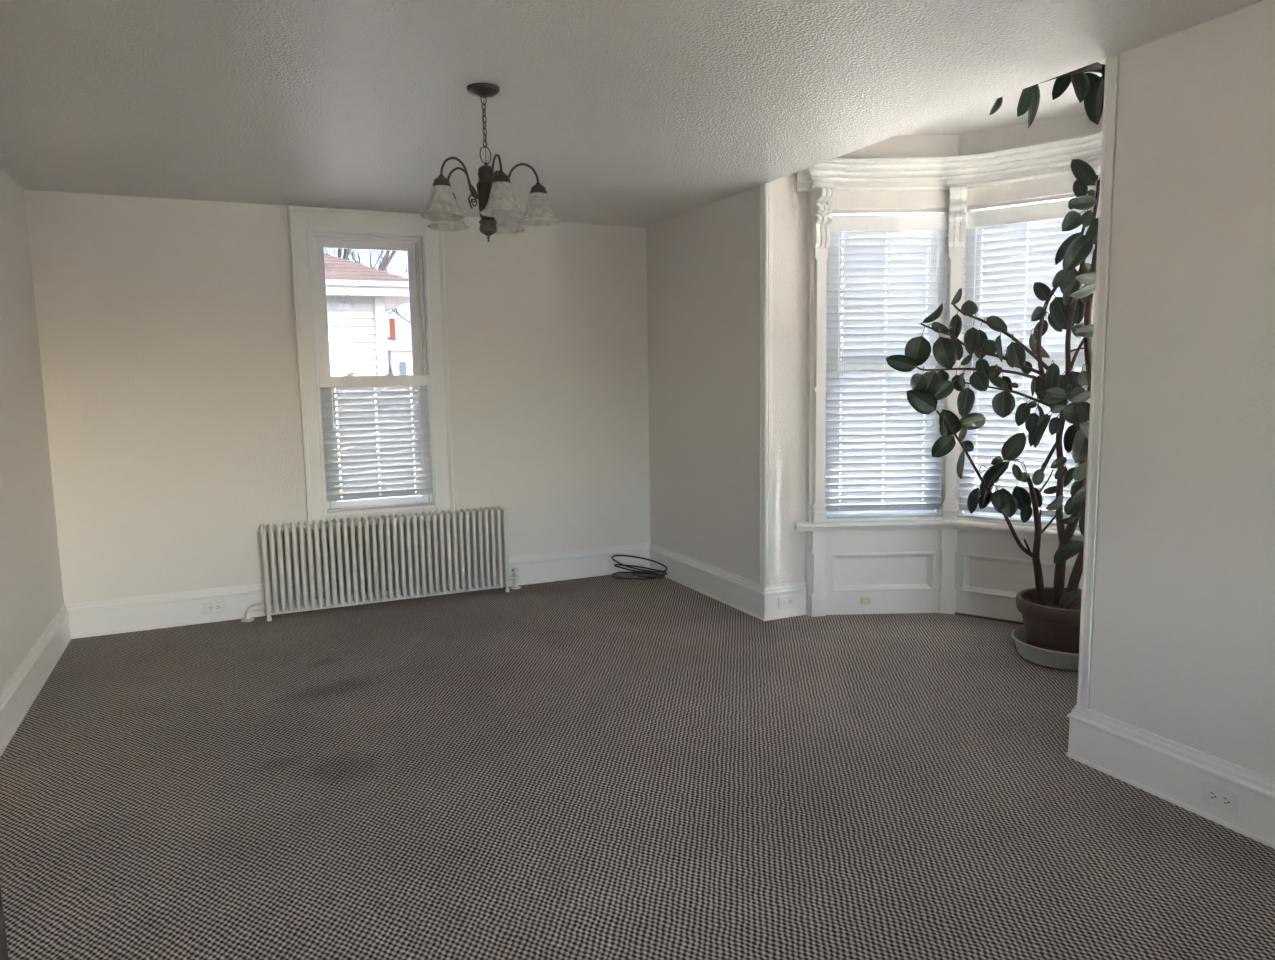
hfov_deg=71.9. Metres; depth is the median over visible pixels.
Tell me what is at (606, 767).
floor
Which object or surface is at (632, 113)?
ceiling
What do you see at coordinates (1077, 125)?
wall
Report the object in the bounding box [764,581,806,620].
baseboard
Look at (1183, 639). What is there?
wall
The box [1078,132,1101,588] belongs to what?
trim
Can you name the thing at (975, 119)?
ceiling
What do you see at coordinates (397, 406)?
window blind
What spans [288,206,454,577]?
window
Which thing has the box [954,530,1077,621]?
trim
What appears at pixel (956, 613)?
trim
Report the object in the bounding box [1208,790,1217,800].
receptacle
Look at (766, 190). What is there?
trim
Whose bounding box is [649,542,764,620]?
baseboard
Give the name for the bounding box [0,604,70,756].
baseboard
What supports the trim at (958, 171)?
attached to the wall at (1077, 125)
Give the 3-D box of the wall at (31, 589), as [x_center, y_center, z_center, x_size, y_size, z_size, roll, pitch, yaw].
[-1.876,0.030,1.680,0.200,2.440,7.203,-4,8,-25]
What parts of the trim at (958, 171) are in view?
post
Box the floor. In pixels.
[0,571,1274,959]
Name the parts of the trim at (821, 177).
post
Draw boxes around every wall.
[0,167,63,690]
[24,190,650,603]
[646,0,1274,778]
[805,112,1102,614]
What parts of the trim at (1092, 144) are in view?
post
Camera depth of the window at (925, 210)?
5.09 m
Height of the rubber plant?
2.630 m
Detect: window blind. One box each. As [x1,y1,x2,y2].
[319,375,432,512]
[824,213,948,518]
[957,200,1093,527]
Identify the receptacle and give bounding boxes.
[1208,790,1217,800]
[1221,795,1230,806]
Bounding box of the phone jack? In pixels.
[861,597,874,604]
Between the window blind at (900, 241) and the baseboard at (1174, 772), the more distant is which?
the window blind at (900, 241)
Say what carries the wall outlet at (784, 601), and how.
attached to the wall at (1183, 639)
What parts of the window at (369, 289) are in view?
pane, sash, frame, sash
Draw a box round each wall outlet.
[203,601,224,613]
[778,595,794,608]
[1201,780,1240,815]
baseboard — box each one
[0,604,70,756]
[65,542,649,638]
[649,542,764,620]
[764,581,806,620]
[1066,705,1274,848]
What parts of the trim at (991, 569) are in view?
recessed panel, panel moulding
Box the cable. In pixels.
[612,555,666,579]
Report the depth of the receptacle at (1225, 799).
2.70 m
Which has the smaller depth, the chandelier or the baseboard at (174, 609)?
the chandelier
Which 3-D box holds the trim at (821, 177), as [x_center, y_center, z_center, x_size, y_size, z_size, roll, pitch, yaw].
[1.039,-0.475,4.964,0.296,2.564,0.184,-2,7,-13]
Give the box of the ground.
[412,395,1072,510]
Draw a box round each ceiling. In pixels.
[0,0,1264,226]
[897,59,1105,135]
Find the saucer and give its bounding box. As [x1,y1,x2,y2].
[1011,626,1078,670]
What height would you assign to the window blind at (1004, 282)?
1.714 m
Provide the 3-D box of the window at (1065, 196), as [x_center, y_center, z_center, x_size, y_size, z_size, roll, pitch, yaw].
[2.129,-0.664,4.821,0.678,1.833,0.140,4,9,37]
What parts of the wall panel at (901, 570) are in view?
recessed panel, panel moulding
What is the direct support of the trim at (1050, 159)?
attached to the wall at (1077, 125)
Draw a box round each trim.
[760,184,772,585]
[795,519,1083,540]
[797,131,1101,191]
[804,158,855,616]
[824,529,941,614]
[939,154,977,613]
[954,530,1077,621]
[955,612,1023,624]
[1077,54,1119,708]
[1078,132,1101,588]
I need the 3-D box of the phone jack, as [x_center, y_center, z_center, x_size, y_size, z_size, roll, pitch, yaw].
[1.349,0.706,5.140,0.085,0.040,0.023,-1,7,0]
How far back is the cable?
6.14 m
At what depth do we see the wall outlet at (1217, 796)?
2.72 m
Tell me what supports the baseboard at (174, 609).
attached to the wall at (166, 327)
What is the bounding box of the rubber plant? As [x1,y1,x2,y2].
[885,62,1104,653]
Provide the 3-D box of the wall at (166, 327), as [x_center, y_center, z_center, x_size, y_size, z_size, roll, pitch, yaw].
[-1.476,-0.459,5.697,3.936,2.440,0.200,-4,8,-25]
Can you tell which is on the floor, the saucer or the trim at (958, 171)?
the saucer
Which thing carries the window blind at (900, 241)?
attached to the window at (925, 210)
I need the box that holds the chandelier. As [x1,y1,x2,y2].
[421,83,559,241]
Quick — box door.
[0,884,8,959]
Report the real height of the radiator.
0.564 m
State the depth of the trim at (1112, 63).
3.03 m
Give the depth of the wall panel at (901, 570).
5.14 m
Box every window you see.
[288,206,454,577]
[826,208,947,521]
[957,193,1087,529]
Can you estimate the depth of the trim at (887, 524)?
5.04 m
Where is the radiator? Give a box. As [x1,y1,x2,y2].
[241,505,520,621]
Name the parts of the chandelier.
lamp shade, lamp shade, arm, arm, power cord, arm, lamp shade, lamp shade, arm, lamp shade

